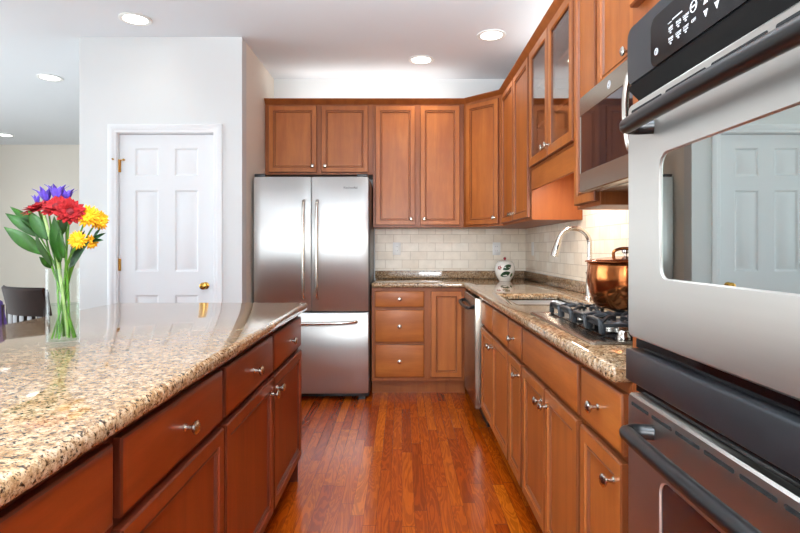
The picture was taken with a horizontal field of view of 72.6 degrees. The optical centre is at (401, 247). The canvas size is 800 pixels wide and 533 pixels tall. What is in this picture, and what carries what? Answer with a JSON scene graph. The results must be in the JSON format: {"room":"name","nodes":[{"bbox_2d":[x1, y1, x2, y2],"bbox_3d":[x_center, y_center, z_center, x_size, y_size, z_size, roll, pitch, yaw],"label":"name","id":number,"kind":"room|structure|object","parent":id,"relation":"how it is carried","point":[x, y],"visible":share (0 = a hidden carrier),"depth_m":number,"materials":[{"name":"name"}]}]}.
{"room":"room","nodes":[
{"label":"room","id":0,"kind":"room"},
{"bbox_2d":[0,145,78,318],"bbox_3d":[-4.440,-0.181,8.250,4.120,2.750,0.100,0,0,0],"label":"wall","id":1,"kind":"structure","parent":0,"point":[23,168],"depth_m":8.20,"materials":[{"name":"beige paint"}]},
{"bbox_2d":[79,37,245,309],"bbox_3d":[-1.780,-0.181,4.075,1.200,2.750,0.110,0,0,0],"label":"wall","id":2,"kind":"structure","parent":0,"point":[123,80],"depth_m":4.02,"materials":[{"name":"paint"}]},
{"bbox_2d":[107,124,222,304],"bbox_3d":[-1.744,0.141,4.051,0.840,2.105,0.158,0,0,0],"label":"door","id":3,"kind":"structure","parent":2,"relation":"in","point":[165,181],"depth_m":4.04,"materials":[{"name":"paint"}]},
{"bbox_2d":[246,43,273,302],"bbox_3d":[-1.230,-0.181,4.625,0.100,2.750,0.990,0,0,0],"label":"wall","id":4,"kind":"structure","parent":0,"point":[259,82],"depth_m":4.30,"materials":[{"name":"beige paint"}]},
{"bbox_2d":[0,0,553,144],"bbox_3d":[-2.678,-1.581,2.600,7.845,0.050,11.400,0,0,0],"label":"ceiling","id":5,"kind":"structure","parent":0,"point":[292,39],"depth_m":4.01,"materials":[{"name":"paint"}]},
{"bbox_2d":[0,133,13,136],"bbox_3d":[-5.460,-1.551,7.500,0.210,0.010,0.210,0,0,0],"label":"recessed light","id":6,"kind":"object","parent":5,"relation":"in","point":[1,134],"visible":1,"depth_m":7.50,"materials":[{"name":"white plastic"}]},
{"bbox_2d":[36,74,63,81],"bbox_3d":[-3.210,-1.551,4.970,0.210,0.010,0.210,0,0,0],"label":"recessed light","id":7,"kind":"object","parent":5,"relation":"in","point":[48,77],"visible":1,"depth_m":4.95,"materials":[{"name":"white plastic"}]},
{"bbox_2d":[118,12,151,25],"bbox_3d":[-1.810,-1.551,3.700,0.210,0.010,0.210,0,0,0],"label":"recessed light","id":8,"kind":"object","parent":5,"relation":"in","point":[131,18],"visible":1,"depth_m":3.69,"materials":[{"name":"white plastic"}]},
{"bbox_2d":[409,55,433,64],"bbox_3d":[0.159,-1.551,4.500,0.210,0.010,0.210,0,0,0],"label":"recessed light","id":9,"kind":"object","parent":5,"relation":"in","point":[419,59],"visible":1,"depth_m":4.48,"materials":[{"name":"white plastic"}]},
{"bbox_2d":[477,29,505,40],"bbox_3d":[0.652,-1.551,3.980,0.210,0.010,0.210,0,0,0],"label":"recessed light","id":10,"kind":"object","parent":5,"relation":"in","point":[491,34],"visible":1,"depth_m":3.97,"materials":[{"name":"white plastic"}]},
{"bbox_2d":[274,79,504,279],"bbox_3d":[0.033,-0.181,5.070,2.425,2.750,0.100,0,0,0],"label":"wall","id":11,"kind":"structure","parent":0,"point":[283,88],"depth_m":5.02,"materials":[{"name":"paint"}]},
{"bbox_2d":[265,105,372,178],"bbox_3d":[-0.714,-0.939,4.824,0.928,0.615,0.387,0,0,0],"label":"upper cabinet","id":12,"kind":"object","parent":11,"relation":"attached to","point":[311,141],"visible":0.97,"depth_m":4.68,"materials":[{"name":"brown wood"}]},
{"bbox_2d":[264,0,563,104],"bbox_3d":[-0.172,-1.256,2.994,2.013,0.045,3.422,0,0,0],"label":"crown molding","id":13,"kind":"structure","parent":12,"relation":"attached to","point":[553,8],"depth_m":4.66,"materials":[{"name":"brown wood"}]},
{"bbox_2d":[373,105,463,228],"bbox_3d":[0.141,-0.712,4.824,0.779,1.068,0.387,0,0,0],"label":"upper cabinet","id":14,"kind":"object","parent":11,"relation":"attached to","point":[418,150],"visible":1,"depth_m":4.68,"materials":[{"name":"brown wood"}]},
{"bbox_2d":[375,229,524,270],"bbox_3d":[0.444,0.013,5.014,1.382,0.389,0.009,0,0,0],"label":"tile backsplash","id":15,"kind":"structure","parent":11,"relation":"attached to","point":[421,249],"depth_m":5.01,"materials":[{"name":"tile"}]},
{"bbox_2d":[393,242,400,254],"bbox_3d":[-0.048,0.007,5.005,0.072,0.116,0.009,0,0,0],"label":"wall outlet","id":16,"kind":"object","parent":15,"relation":"attached to","point":[396,245],"visible":1,"depth_m":5.00,"materials":[{"name":"white plastic"}]},
{"bbox_2d":[493,242,499,254],"bbox_3d":[0.868,0.007,5.005,0.072,0.116,0.009,0,0,0],"label":"wall outlet","id":17,"kind":"object","parent":15,"relation":"attached to","point":[496,245],"visible":1,"depth_m":5.00,"materials":[{"name":"white plastic"}]},
{"bbox_2d":[460,94,539,228],"bbox_3d":[0.838,-0.712,4.712,0.611,1.068,0.613,0,0,0],"label":"upper cabinet","id":18,"kind":"object","parent":11,"relation":"attached to","point":[482,118],"visible":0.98,"depth_m":4.54,"materials":[{"name":"brown wood"}]},
{"bbox_2d":[264,385,542,532],"bbox_3d":[-0.728,1.219,3.700,3.945,0.050,9.200,0,0,0],"label":"floor","id":19,"kind":"structure","parent":0,"point":[378,462],"depth_m":2.90,"materials":[{"name":"brown wood"}]},
{"bbox_2d":[0,300,6,324],"bbox_3d":[-1.901,0.710,2.703,0.464,0.968,0.525,0,0,30],"label":"dining chair","id":20,"kind":"object","parent":19,"relation":"on","point":[3,321],"visible":0.03,"depth_m":2.44,"materials":[{"name":"purple fabric"}]},
{"bbox_2d":[1,285,51,323],"bbox_3d":[-2.141,0.710,3.383,0.464,0.968,0.525,0,0,30],"label":"dining chair","id":21,"kind":"object","parent":19,"relation":"on","point":[22,303],"visible":0.28,"depth_m":3.13,"materials":[{"name":"leather"}]},
{"bbox_2d":[0,439,112,532],"bbox_3d":[-0.942,0.757,0.693,0.932,0.874,0.585,0,0,0],"label":"base cabinet","id":22,"kind":"object","parent":19,"relation":"on","point":[77,498],"visible":0.46,"depth_m":0.85,"materials":[{"name":"brown wood"}]},
{"bbox_2d":[107,368,223,532],"bbox_3d":[-0.942,0.757,1.280,0.932,0.874,0.590,0,0,0],"label":"base cabinet","id":23,"kind":"object","parent":19,"relation":"on","point":[168,463],"visible":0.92,"depth_m":1.24,"materials":[{"name":"brown wood"}]},
{"bbox_2d":[218,334,279,532],"bbox_3d":[-0.942,0.757,1.875,0.932,0.874,0.600,0,0,0],"label":"base cabinet","id":24,"kind":"object","parent":19,"relation":"on","point":[247,387],"visible":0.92,"depth_m":1.85,"materials":[{"name":"brown wood"}]},
{"bbox_2d":[269,316,301,510],"bbox_3d":[-0.943,0.757,2.481,0.934,0.874,0.611,0,0,0],"label":"base cabinet","id":25,"kind":"object","parent":19,"relation":"on","point":[286,374],"visible":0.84,"depth_m":2.44,"materials":[{"name":"brown wood"}]},
{"bbox_2d":[0,303,306,507],"bbox_3d":[-0.975,0.300,1.475,0.981,0.040,2.650,0,0,0],"label":"countertop","id":26,"kind":"structure","parent":25,"relation":"on","point":[60,399],"depth_m":1.29,"materials":[{"name":"stone"}]},
{"bbox_3d":[-0.986,0.169,1.585,0.087,0.220,0.087,0,0,0],"label":"glass vase","id":27,"kind":"object","parent":26,"relation":"on","visible":0},
{"bbox_2d":[4,207,76,336],"bbox_3d":[-1.064,0.070,1.552,0.214,0.385,0.114,0,0,6],"label":"stem","id":28,"kind":"object","parent":27,"relation":"in","point":[31,224],"visible":1,"depth_m":1.54,"materials":[{"name":"green plant"}]},
{"bbox_2d":[33,186,58,311],"bbox_3d":[-1.029,0.040,1.594,0.105,0.444,0.054,0,0,16],"label":"flower","id":29,"kind":"object","parent":27,"relation":"in","point":[45,195],"visible":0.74,"depth_m":1.59,"materials":[{"name":"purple plant"}]},
{"bbox_2d":[32,195,59,338],"bbox_3d":[-1.042,0.051,1.604,0.143,0.423,0.026,0,0,26],"label":"flower","id":30,"kind":"object","parent":27,"relation":"in","point":[36,199],"visible":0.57,"depth_m":1.58,"materials":[{"name":"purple plant"}]},
{"bbox_2d":[20,200,75,337],"bbox_3d":[-1.022,0.060,1.569,0.145,0.403,0.083,0,0,0],"label":"flower","id":31,"kind":"object","parent":27,"relation":"in","point":[36,206],"visible":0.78,"depth_m":1.57,"materials":[{"name":"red plant"}]},
{"bbox_2d":[40,195,67,336],"bbox_3d":[-0.987,0.056,1.551,0.112,0.413,0.077,0,0,44],"label":"flower","id":32,"kind":"object","parent":27,"relation":"in","point":[48,208],"visible":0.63,"depth_m":1.53,"materials":[{"name":"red plant"}]},
{"bbox_2d":[42,214,67,336],"bbox_3d":[-0.985,0.082,1.558,0.019,0.356,0.076,0,0,27],"label":"stalk","id":33,"kind":"object","parent":27,"relation":"in","point":[44,216],"visible":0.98,"depth_m":1.56,"materials":[{"name":"green plant"}]},
{"bbox_2d":[44,184,69,337],"bbox_3d":[-1.006,0.039,1.590,0.064,0.446,0.060,0,0,-39],"label":"flower","id":34,"kind":"object","parent":27,"relation":"in","point":[54,191],"visible":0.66,"depth_m":1.58,"materials":[{"name":"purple plant"}]},
{"bbox_2d":[40,238,73,337],"bbox_3d":[-1.049,0.076,1.601,0.198,0.372,0.038,0,0,22],"label":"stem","id":35,"kind":"object","parent":27,"relation":"in","point":[45,246],"visible":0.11,"depth_m":1.58,"materials":[{"name":"green plant"}]},
{"bbox_2d":[49,217,67,336],"bbox_3d":[-0.979,0.079,1.556,0.043,0.367,0.128,0,0,-27],"label":"stem","id":36,"kind":"object","parent":27,"relation":"in","point":[57,244],"visible":0.88,"depth_m":1.53,"materials":[{"name":"green plant"}]},
{"bbox_2d":[58,188,73,336],"bbox_3d":[-0.993,0.044,1.610,0.060,0.436,0.060,0,0,0],"label":"flower","id":37,"kind":"object","parent":27,"relation":"in","point":[68,193],"visible":0.49,"depth_m":1.59,"materials":[{"name":"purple plant"}]},
{"bbox_2d":[52,197,86,337],"bbox_3d":[-0.960,0.059,1.533,0.122,0.407,0.068,0,0,19],"label":"flower","id":38,"kind":"object","parent":27,"relation":"in","point":[69,210],"visible":1,"depth_m":1.53,"materials":[{"name":"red plant"}]},
{"bbox_2d":[66,230,87,299],"bbox_3d":[-0.936,0.106,1.544,0.127,0.312,0.040,0,0,38],"label":"flower","id":39,"kind":"object","parent":27,"relation":"in","point":[77,239],"visible":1,"depth_m":1.52,"materials":[{"name":"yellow plant"}]},
{"bbox_2d":[60,234,98,324],"bbox_3d":[-0.947,0.111,1.576,0.136,0.302,0.036,0,0,9],"label":"flower","id":40,"kind":"object","parent":27,"relation":"in","point":[91,244],"visible":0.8,"depth_m":1.57,"materials":[{"name":"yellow plant"}]},
{"bbox_2d":[51,208,109,338],"bbox_3d":[-0.933,0.072,1.580,0.151,0.380,0.045,0,0,-24],"label":"flower","id":41,"kind":"object","parent":27,"relation":"in","point":[101,223],"visible":0.66,"depth_m":1.59,"materials":[{"name":"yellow plant"}]},
{"bbox_2d":[63,205,99,317],"bbox_3d":[-0.942,0.069,1.560,0.158,0.388,0.048,0,0,17],"label":"flower","id":42,"kind":"object","parent":27,"relation":"in","point":[91,214],"visible":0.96,"depth_m":1.55,"materials":[{"name":"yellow plant"}]},
{"bbox_2d":[67,229,104,314],"bbox_3d":[-0.920,0.103,1.552,0.129,0.318,0.060,0,0,14],"label":"stem","id":43,"kind":"object","parent":27,"relation":"in","point":[77,253],"visible":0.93,"depth_m":1.56,"materials":[{"name":"green plant"}]},
{"bbox_2d":[254,174,373,398],"bbox_3d":[-0.709,0.308,4.582,0.904,1.772,0.836,0,0,0],"label":"refrigerator","id":44,"kind":"object","parent":19,"relation":"on","point":[314,236],"visible":0.87,"depth_m":4.24,"materials":[{"name":"silver metal"}]},
{"bbox_2d":[372,287,427,392],"bbox_3d":[-0.019,0.757,4.697,0.455,0.874,0.642,0,0,0],"label":"base cabinet","id":45,"kind":"object","parent":19,"relation":"on","point":[399,315],"visible":0.98,"depth_m":4.41,"materials":[{"name":"brown wood"}]},
{"bbox_2d":[427,288,468,392],"bbox_3d":[0.674,0.757,4.714,0.933,0.874,0.608,0,0,0],"label":"base cabinet","id":46,"kind":"object","parent":19,"relation":"on","point":[445,313],"visible":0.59,"depth_m":4.42,"materials":[{"name":"brown wood"}]},
{"bbox_2d":[371,271,632,381],"bbox_3d":[0.449,0.265,3.151,1.392,0.111,3.737,0,0,0],"label":"countertop","id":47,"kind":"structure","parent":46,"relation":"on","point":[609,361],"depth_m":3.35,"materials":[{"name":"beige stone"}]},
{"bbox_2d":[495,257,514,280],"bbox_3d":[0.868,0.178,4.600,0.168,0.203,0.170,0,0,0],"label":"lidded jar","id":48,"kind":"object","parent":47,"relation":"on","point":[504,269],"visible":0.99,"depth_m":4.54,"materials":[{"name":"ceramic"}]},
{"bbox_2d":[510,300,565,303],"bbox_3d":[0.770,0.405,3.030,0.394,0.166,0.644,0,0,0],"label":"sink","id":49,"kind":"object","parent":47,"relation":"in","point":[514,301],"visible":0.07,"depth_m":3.34,"materials":[{"name":"metal"}]},
{"bbox_2d":[551,226,591,297],"bbox_3d":[0.959,0.078,3.047,0.248,0.403,0.085,0,0,0],"label":"faucet","id":50,"kind":"object","parent":47,"relation":"on","point":[556,248],"visible":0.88,"depth_m":3.05,"materials":[{"name":"silver metal"}]},
{"bbox_2d":[530,302,632,344],"bbox_3d":[0.805,0.249,1.948,0.520,0.061,0.755,0,0,0],"label":"gas cooktop","id":51,"kind":"object","parent":47,"relation":"in","point":[596,326],"visible":0.52,"depth_m":1.83,"materials":[{"name":"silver metal"}]},
{"bbox_2d":[585,247,627,309],"bbox_3d":[0.845,0.111,2.060,0.295,0.230,0.308,0,0,43],"label":"copper pot","id":52,"kind":"object","parent":51,"relation":"on","point":[607,277],"visible":0.62,"depth_m":1.98,"materials":[{"name":"orange metal"}]},
{"bbox_2d":[459,291,489,426],"bbox_3d":[0.779,0.759,3.923,0.712,0.870,0.620,0,0,0],"label":"dishwasher","id":53,"kind":"object","parent":19,"relation":"on","point":[472,302],"visible":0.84,"depth_m":3.74,"materials":[{"name":"silver metal"}]},
{"bbox_2d":[506,318,525,487],"bbox_3d":[0.815,0.757,2.533,0.657,0.874,0.305,0,0,0],"label":"base cabinet","id":54,"kind":"object","parent":19,"relation":"on","point":[515,337],"visible":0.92,"depth_m":2.53,"materials":[{"name":"brown wood"}]},
{"bbox_2d":[481,300,566,459],"bbox_3d":[0.815,0.757,3.143,0.657,0.874,0.915,0,0,0],"label":"base cabinet","id":55,"kind":"object","parent":19,"relation":"on","point":[495,350],"visible":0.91,"depth_m":3.06,"materials":[{"name":"brown wood"}]},
{"bbox_2d":[522,327,585,532],"bbox_3d":[0.815,0.757,1.995,0.657,0.874,0.770,0,0,0],"label":"base cabinet","id":56,"kind":"object","parent":19,"relation":"on","point":[552,419],"visible":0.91,"depth_m":1.94,"materials":[{"name":"brown wood"}]},
{"bbox_2d":[580,366,632,532],"bbox_3d":[0.815,0.757,1.446,0.657,0.874,0.328,0,0,0],"label":"base cabinet","id":57,"kind":"object","parent":19,"relation":"on","point":[604,402],"visible":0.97,"depth_m":1.43,"materials":[{"name":"brown wood"}]},
{"bbox_2d":[629,0,659,391],"bbox_3d":[0.815,-0.026,0.769,0.657,2.440,1.022,0,0,0],"label":"tall cabinet","id":58,"kind":"object","parent":19,"relation":"on","point":[640,7],"visible":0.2,"depth_m":1.24,"materials":[{"name":"brown wood"}]},
{"bbox_2d":[619,0,799,532],"bbox_3d":[0.739,0.174,0.768,0.671,1.290,0.769,0,0,0],"label":"double oven","id":59,"kind":"object","parent":58,"relation":"in","point":[711,434],"visible":1,"depth_m":0.82,"materials":[{"name":"silver metal"}]},
{"bbox_2d":[627,0,799,100],"bbox_3d":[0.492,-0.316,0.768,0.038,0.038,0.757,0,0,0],"label":"control panel","id":60,"kind":"object","parent":59,"relation":"attached to","point":[741,21],"depth_m":0.85,"materials":[{"name":"black plastic"}]},
{"bbox_3d":[1.195,-0.181,1.010,0.100,2.750,8.020,0,0,0],"label":"wall","id":61,"kind":"structure","parent":0,"visible":0},
{"bbox_2d":[501,56,582,225],"bbox_3d":[0.952,-0.712,3.915,0.382,1.068,0.970,0,0,0],"label":"upper cabinet","id":62,"kind":"object","parent":61,"relation":"attached to","point":[552,203],"visible":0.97,"depth_m":3.68,"materials":[{"name":"brown wood"}]},
{"bbox_2d":[529,0,573,189],"bbox_3d":[0.952,-0.806,2.985,0.382,0.880,0.890,0,0,0],"label":"upper cabinet","id":63,"kind":"object","parent":61,"relation":"attached to","point":[551,59],"visible":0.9,"depth_m":3.02,"materials":[{"name":"brown wood"}]},
{"bbox_2d":[537,97,568,128],"bbox_3d":[0.990,-0.755,2.985,0.290,0.018,0.850,0,0,0],"label":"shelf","id":64,"kind":"object","parent":63,"relation":"attached to","point":[561,113],"depth_m":3.12,"materials":[{"name":"brown wood"}]},
{"bbox_2d":[525,210,627,281],"bbox_3d":[1.139,-0.099,3.146,0.009,0.614,3.726,0,0,0],"label":"tile backsplash","id":65,"kind":"structure","parent":61,"relation":"attached to","point":[607,229],"depth_m":3.52,"materials":[{"name":"tile"}]},
{"bbox_2d":[531,242,533,255],"bbox_3d":[1.130,0.007,4.720,0.009,0.116,0.072,0,0,0],"label":"light switch","id":66,"kind":"object","parent":65,"relation":"attached to","point":[532,243],"visible":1,"depth_m":4.70,"materials":[{"name":"white plastic"}]},
{"bbox_2d":[574,0,627,209],"bbox_3d":[0.969,-0.712,2.390,0.348,1.068,0.300,0,0,0],"label":"upper cabinet","id":67,"kind":"object","parent":61,"relation":"attached to","point":[585,11],"visible":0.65,"depth_m":2.41,"materials":[{"name":"brown wood"}]},
{"bbox_2d":[597,0,632,83],"bbox_3d":[0.952,-0.932,1.860,0.382,0.628,0.760,0,0,0],"label":"upper cabinet","id":68,"kind":"object","parent":61,"relation":"attached to","point":[614,17],"visible":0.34,"depth_m":2.09,"materials":[{"name":"brown wood"}]},
{"bbox_2d":[580,59,632,192],"bbox_3d":[0.910,-0.420,1.860,0.470,0.388,0.752,0,0,0],"label":"microwave","id":69,"kind":"object","parent":68,"relation":"attached to","point":[603,147],"visible":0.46,"depth_m":1.97,"materials":[{"name":"silver metal"}]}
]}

